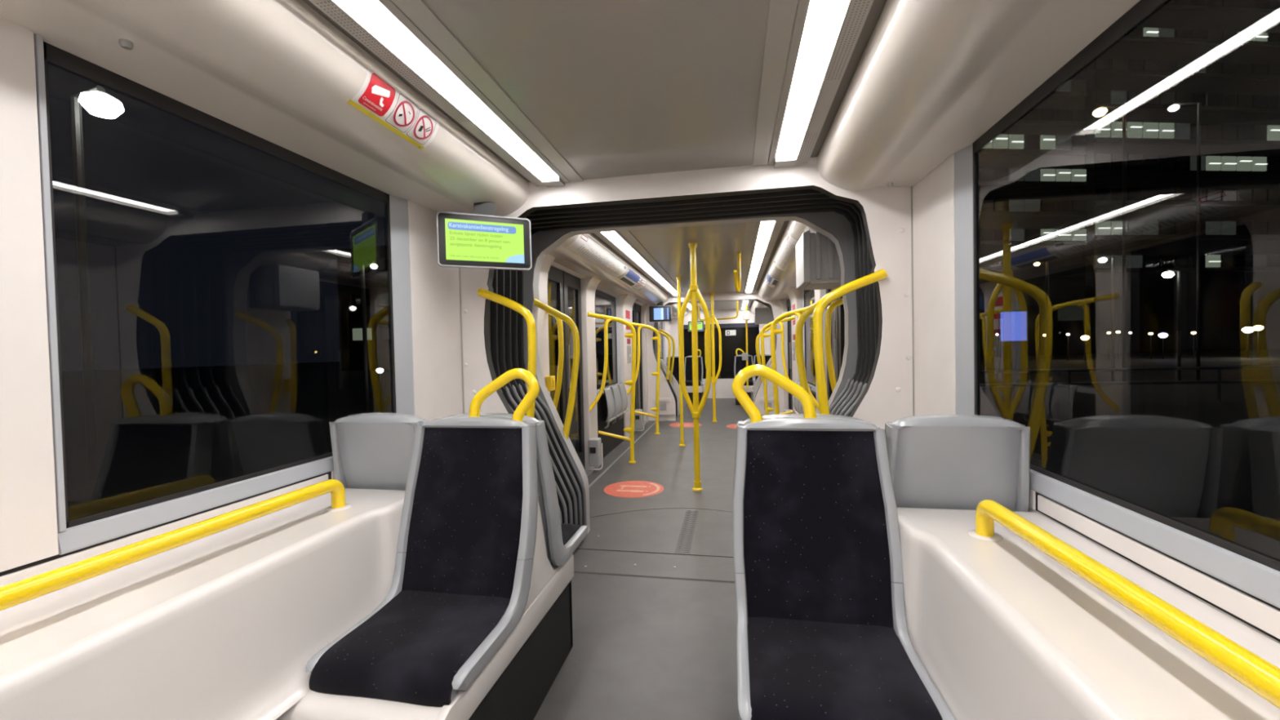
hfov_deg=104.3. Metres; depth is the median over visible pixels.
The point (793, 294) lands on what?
wall
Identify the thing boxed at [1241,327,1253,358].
street lamp
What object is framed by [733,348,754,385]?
passenger seat
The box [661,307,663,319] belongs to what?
picture
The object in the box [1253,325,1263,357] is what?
street lamp
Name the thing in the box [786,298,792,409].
door
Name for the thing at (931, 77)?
panel
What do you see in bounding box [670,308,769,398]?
wall
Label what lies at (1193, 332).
street lamp
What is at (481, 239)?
screen
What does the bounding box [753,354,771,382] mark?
passenger seat
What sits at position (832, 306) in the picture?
handrail
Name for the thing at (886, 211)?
wall
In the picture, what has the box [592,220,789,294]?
ceiling
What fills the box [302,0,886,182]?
ceiling
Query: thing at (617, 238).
ceiling light
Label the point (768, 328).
handrail
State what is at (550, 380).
box
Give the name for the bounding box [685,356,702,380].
backrest cushion
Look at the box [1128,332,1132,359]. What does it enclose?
street lamp
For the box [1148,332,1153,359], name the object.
street lamp
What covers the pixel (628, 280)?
picture
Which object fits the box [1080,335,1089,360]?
street lamp
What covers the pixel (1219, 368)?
guard rail
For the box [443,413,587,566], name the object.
passenger seat
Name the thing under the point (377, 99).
sticker
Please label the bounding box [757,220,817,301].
duct
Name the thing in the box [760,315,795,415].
frame
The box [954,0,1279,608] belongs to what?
window
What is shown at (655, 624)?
floor
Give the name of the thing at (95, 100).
street lamp
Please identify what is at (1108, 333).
street lamp
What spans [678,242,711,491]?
pole
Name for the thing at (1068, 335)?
street lamp
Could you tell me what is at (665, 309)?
picture
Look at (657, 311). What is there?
picture
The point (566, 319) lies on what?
handrail
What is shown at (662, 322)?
window
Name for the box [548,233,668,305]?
duct
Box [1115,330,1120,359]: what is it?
street lamp
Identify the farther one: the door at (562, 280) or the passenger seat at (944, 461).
the door at (562, 280)
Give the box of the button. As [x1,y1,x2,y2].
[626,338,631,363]
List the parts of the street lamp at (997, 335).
post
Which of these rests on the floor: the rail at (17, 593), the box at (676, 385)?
the box at (676, 385)
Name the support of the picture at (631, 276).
attached to the poster at (631, 278)
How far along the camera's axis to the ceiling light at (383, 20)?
1.62 m
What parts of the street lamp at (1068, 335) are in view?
post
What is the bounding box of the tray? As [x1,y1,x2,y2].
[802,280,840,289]
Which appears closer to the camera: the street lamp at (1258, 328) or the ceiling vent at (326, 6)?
the ceiling vent at (326, 6)
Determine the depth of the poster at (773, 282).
6.08 m
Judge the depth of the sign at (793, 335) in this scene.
6.67 m
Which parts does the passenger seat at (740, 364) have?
grab handle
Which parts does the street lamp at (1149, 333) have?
post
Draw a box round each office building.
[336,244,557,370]
[978,66,1087,356]
[1084,0,1279,354]
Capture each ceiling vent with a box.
[308,0,544,186]
[593,232,672,296]
[751,220,784,292]
[796,0,873,164]
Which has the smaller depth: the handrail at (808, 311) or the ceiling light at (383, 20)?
the ceiling light at (383, 20)
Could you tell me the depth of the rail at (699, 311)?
9.45 m
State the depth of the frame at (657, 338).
7.26 m
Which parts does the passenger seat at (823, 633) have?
grab handle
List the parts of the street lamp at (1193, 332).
post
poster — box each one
[565,234,627,277]
[618,268,645,289]
[764,272,778,288]
[773,230,797,271]
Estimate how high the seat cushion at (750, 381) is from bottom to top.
0.111 m
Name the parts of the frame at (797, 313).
leg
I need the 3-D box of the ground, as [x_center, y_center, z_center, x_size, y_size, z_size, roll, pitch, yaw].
[34.093,-0.452,75.021,280.000,0.200,280.000,-1,1,11]
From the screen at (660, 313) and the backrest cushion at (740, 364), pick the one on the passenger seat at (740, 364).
the backrest cushion at (740, 364)
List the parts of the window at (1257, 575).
frame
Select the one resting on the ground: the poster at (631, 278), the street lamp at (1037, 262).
the street lamp at (1037, 262)
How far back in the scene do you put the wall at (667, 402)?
8.51 m
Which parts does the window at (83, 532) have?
frame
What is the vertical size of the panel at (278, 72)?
0.189 m
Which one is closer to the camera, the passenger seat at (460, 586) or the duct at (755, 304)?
the passenger seat at (460, 586)
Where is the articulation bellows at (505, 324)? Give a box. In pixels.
[488,189,879,552]
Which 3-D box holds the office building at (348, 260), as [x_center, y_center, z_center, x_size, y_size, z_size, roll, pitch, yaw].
[-23.382,-6.327,62.122,24.000,14.600,10.200,-1,1,11]
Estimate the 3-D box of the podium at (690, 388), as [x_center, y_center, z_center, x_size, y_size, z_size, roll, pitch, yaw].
[0.992,0.772,11.172,0.860,0.418,0.720,-1,1,11]
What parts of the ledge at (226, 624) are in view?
seat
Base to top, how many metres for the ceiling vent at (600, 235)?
0.014 m
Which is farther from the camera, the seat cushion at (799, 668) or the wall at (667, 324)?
the wall at (667, 324)
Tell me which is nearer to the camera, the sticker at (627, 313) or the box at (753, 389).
the sticker at (627, 313)
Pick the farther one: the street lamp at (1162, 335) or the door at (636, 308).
the street lamp at (1162, 335)
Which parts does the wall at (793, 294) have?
pillar panel, pillar panel, panel, pillar panel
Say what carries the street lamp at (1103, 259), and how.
on the ground
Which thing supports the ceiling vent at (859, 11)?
in the ceiling at (601, 88)
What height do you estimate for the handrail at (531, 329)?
0.911 m
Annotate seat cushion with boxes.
[309,590,510,706]
[684,379,701,386]
[744,379,753,385]
[747,617,942,719]
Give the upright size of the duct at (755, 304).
0.189 m
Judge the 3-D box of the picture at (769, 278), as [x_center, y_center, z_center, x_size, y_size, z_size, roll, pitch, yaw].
[1.568,-0.997,6.038,0.047,0.070,0.435,-1,1,11]
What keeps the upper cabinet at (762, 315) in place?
attached to the duct at (755, 304)
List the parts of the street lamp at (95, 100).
post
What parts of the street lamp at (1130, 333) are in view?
post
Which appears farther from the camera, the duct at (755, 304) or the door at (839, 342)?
the duct at (755, 304)
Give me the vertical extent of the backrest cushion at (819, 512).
0.522 m
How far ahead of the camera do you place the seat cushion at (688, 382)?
10.80 m
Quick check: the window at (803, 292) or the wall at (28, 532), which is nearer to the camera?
the wall at (28, 532)
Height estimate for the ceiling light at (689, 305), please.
0.041 m
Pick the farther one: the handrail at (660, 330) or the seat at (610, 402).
the handrail at (660, 330)
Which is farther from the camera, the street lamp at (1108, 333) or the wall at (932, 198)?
the street lamp at (1108, 333)
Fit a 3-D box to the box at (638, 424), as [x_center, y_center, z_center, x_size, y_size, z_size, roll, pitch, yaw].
[-0.002,0.904,7.471,0.148,0.318,0.126,-1,1,11]
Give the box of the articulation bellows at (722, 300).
[653,300,723,417]
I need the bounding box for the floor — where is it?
[533,398,750,719]
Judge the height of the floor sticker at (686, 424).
0.003 m
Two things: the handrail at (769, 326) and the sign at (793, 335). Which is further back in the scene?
the handrail at (769, 326)
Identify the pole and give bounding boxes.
[675,275,685,446]
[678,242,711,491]
[704,293,721,422]
[742,301,749,389]
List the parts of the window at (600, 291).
frame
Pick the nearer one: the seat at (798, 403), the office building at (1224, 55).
the seat at (798, 403)
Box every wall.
[0,17,464,586]
[460,156,912,429]
[523,211,857,533]
[537,253,649,469]
[646,290,784,421]
[654,299,776,415]
[664,321,671,364]
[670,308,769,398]
[769,329,770,355]
[777,287,826,413]
[911,153,1279,644]
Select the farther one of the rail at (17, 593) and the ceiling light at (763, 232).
the ceiling light at (763, 232)
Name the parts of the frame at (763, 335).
leg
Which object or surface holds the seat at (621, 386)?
attached to the wall at (593, 420)
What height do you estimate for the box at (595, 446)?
0.318 m
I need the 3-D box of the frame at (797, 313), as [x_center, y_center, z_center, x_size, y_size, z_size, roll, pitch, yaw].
[1.648,0.281,5.029,0.306,1.642,0.608,-2,2,-35]
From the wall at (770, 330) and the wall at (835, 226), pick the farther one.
the wall at (770, 330)
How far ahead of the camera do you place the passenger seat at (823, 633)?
1.41 m
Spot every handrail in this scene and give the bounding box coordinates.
[477,288,536,417]
[533,297,579,439]
[545,311,564,408]
[657,329,671,379]
[659,328,675,382]
[755,326,769,382]
[756,325,777,378]
[795,301,818,393]
[813,269,887,414]
[824,297,843,391]
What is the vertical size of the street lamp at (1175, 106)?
11.723 m
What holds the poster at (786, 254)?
attached to the duct at (787, 279)
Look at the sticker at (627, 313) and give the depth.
7.11 m
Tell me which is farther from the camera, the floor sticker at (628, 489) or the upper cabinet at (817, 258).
the floor sticker at (628, 489)
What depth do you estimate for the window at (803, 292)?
6.27 m
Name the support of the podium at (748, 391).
on the floor
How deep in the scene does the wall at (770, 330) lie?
11.74 m
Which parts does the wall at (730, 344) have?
panel, panel, panel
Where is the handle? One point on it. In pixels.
(736, 273)
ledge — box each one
[0,488,573,719]
[897,507,1279,719]
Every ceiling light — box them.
[328,0,569,187]
[599,231,681,296]
[687,302,691,311]
[740,300,749,310]
[743,221,776,293]
[768,0,853,168]
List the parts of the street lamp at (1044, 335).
post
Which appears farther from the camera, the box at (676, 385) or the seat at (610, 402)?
the box at (676, 385)
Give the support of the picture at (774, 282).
attached to the poster at (773, 282)
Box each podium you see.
[685,383,704,404]
[735,383,754,404]
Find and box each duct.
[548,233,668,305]
[671,303,688,318]
[750,301,767,314]
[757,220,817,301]
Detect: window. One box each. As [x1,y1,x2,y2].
[33,33,414,555]
[595,286,621,395]
[661,321,665,362]
[800,288,815,392]
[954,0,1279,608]
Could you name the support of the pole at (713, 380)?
on the floor
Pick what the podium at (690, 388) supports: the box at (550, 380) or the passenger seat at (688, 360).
the passenger seat at (688, 360)
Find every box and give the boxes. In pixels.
[545,375,555,391]
[588,437,603,470]
[634,408,644,431]
[660,359,686,413]
[751,357,771,403]
[783,408,792,413]
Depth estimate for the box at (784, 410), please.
7.03 m
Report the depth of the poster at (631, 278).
5.73 m
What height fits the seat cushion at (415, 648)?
0.111 m
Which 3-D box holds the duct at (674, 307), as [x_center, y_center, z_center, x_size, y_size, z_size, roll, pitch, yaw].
[0.673,-1.085,10.796,0.466,0.189,3.080,-1,1,11]
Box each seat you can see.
[305,368,539,706]
[328,412,428,490]
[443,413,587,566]
[603,386,616,428]
[610,384,622,423]
[617,382,628,419]
[666,355,679,383]
[684,349,702,386]
[732,364,955,719]
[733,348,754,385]
[733,413,875,495]
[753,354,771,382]
[792,380,799,413]
[796,385,801,413]
[800,386,812,413]
[884,413,1030,511]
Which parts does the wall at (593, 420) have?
pillar panel, pillar panel, panel, pillar panel, pillar panel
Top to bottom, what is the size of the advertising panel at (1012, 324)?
3.220 m
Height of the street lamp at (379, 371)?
1.445 m
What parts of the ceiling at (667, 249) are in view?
panel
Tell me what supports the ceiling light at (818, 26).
attached to the ceiling at (601, 88)
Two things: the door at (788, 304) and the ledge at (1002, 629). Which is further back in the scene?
the door at (788, 304)
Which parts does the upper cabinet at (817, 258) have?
post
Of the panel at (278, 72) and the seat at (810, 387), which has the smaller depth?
the panel at (278, 72)
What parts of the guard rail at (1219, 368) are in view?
post, rail, rail, post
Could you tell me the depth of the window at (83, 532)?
1.39 m
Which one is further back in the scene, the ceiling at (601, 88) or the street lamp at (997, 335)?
the street lamp at (997, 335)
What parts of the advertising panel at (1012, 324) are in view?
frame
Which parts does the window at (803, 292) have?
frame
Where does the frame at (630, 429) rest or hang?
on the floor
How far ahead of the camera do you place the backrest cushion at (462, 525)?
1.65 m
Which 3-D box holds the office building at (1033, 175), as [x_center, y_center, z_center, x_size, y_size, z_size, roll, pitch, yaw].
[44.471,-18.629,66.683,18.590,36.060,14.350,-1,1,-5]
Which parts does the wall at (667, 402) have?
vent plate, label plate, label plate, vent plate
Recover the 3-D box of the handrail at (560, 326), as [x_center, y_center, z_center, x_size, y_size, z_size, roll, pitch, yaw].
[-0.670,0.056,3.947,0.211,0.938,0.048,0,2,45]
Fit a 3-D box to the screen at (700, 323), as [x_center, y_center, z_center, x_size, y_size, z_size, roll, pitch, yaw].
[1.218,-0.901,10.853,0.346,0.553,0.047,-1,1,11]
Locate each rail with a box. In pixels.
[0,479,351,611]
[697,301,738,320]
[967,499,1279,708]
[980,364,1279,403]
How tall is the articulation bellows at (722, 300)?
2.185 m
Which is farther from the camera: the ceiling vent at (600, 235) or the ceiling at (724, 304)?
the ceiling at (724, 304)
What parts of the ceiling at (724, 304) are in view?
panel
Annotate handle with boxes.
[733,252,740,292]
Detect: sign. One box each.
[725,329,736,335]
[792,334,795,360]
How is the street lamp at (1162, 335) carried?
on the ground
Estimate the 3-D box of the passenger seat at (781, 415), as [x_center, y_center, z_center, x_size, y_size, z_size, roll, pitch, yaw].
[0.576,0.494,1.832,0.462,0.653,0.561,-1,1,11]
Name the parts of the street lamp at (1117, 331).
post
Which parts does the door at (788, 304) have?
pane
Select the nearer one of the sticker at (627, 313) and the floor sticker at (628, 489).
the floor sticker at (628, 489)
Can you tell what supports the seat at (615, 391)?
attached to the wall at (593, 420)
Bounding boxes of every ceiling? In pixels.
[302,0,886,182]
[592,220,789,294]
[680,301,753,311]
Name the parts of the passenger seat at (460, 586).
grab handle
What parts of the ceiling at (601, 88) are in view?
panel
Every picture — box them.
[619,276,634,285]
[625,269,639,282]
[653,307,661,319]
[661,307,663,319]
[663,307,667,319]
[766,272,772,282]
[771,280,778,285]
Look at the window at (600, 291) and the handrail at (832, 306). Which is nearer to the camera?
the handrail at (832, 306)
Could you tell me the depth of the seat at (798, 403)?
5.66 m
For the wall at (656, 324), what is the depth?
9.16 m
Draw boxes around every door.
[547,265,593,476]
[631,302,648,432]
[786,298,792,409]
[826,288,844,400]
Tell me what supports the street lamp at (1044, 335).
on the ground
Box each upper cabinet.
[754,307,772,324]
[795,230,840,289]
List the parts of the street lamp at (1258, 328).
post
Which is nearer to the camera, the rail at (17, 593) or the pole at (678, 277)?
the rail at (17, 593)
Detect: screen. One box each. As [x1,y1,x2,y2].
[435,202,531,271]
[648,302,671,322]
[688,306,703,331]
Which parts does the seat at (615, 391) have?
backrest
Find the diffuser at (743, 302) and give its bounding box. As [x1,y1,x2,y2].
[742,300,748,309]
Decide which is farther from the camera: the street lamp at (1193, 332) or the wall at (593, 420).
the street lamp at (1193, 332)
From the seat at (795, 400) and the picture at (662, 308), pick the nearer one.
the seat at (795, 400)
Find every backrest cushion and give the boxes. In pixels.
[401,427,522,598]
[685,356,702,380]
[735,355,752,379]
[743,430,893,628]
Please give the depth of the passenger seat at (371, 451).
1.86 m
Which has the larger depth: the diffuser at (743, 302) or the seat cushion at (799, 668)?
the diffuser at (743, 302)
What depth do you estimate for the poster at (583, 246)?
4.23 m
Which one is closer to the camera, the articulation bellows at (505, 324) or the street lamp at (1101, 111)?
the articulation bellows at (505, 324)
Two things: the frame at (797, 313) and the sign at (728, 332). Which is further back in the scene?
the sign at (728, 332)
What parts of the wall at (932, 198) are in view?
pillar panel, panel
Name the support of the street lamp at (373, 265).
on the ground
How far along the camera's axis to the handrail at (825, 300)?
2.39 m
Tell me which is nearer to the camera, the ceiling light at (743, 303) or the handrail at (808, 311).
the handrail at (808, 311)
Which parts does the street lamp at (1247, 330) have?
post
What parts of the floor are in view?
sill plate, turntable plate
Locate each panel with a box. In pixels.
[0,0,528,216]
[817,0,1140,191]
[998,310,1027,382]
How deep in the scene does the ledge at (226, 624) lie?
1.19 m
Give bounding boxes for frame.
[587,311,635,462]
[626,321,660,434]
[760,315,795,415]
[769,306,819,414]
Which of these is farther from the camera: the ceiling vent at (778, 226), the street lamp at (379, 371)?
the street lamp at (379, 371)
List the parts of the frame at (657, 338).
leg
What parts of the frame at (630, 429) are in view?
leg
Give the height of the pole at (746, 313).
1.750 m
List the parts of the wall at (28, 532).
pillar panel, pillar panel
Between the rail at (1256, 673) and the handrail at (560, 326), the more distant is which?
the handrail at (560, 326)
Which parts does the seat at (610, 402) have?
backrest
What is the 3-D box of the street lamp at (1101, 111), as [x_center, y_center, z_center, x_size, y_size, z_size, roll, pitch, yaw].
[20.304,-5.021,21.509,1.200,11.906,0.468,-1,1,11]
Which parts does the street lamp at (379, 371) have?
post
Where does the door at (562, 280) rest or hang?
in the wall at (593, 420)
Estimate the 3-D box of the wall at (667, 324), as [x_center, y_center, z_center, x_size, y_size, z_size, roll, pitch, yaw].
[0.467,-0.001,10.863,0.050,2.000,3.080,-1,1,11]
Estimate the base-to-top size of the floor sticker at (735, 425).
0.003 m
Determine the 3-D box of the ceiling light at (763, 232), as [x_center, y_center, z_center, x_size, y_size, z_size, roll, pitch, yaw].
[1.314,-1.061,5.731,0.134,0.041,5.200,-1,1,11]
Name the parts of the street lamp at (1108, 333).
post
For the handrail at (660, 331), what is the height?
0.894 m
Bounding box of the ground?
[61,349,1279,561]
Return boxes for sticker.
[346,67,439,149]
[604,480,663,497]
[625,310,630,319]
[669,422,702,427]
[726,423,737,428]
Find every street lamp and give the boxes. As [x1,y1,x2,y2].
[70,85,124,480]
[360,261,377,413]
[376,368,383,412]
[995,333,998,361]
[1033,260,1048,382]
[1043,333,1045,360]
[1066,333,1070,360]
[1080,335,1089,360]
[1092,105,1126,381]
[1097,255,1115,381]
[1106,332,1111,359]
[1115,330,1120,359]
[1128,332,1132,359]
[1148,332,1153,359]
[1158,333,1168,359]
[1161,269,1181,380]
[1168,102,1201,380]
[1191,331,1195,359]
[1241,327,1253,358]
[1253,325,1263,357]
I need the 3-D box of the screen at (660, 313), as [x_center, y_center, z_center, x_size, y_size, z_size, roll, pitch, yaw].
[0.338,-0.800,8.273,0.376,0.333,0.047,-1,1,7]

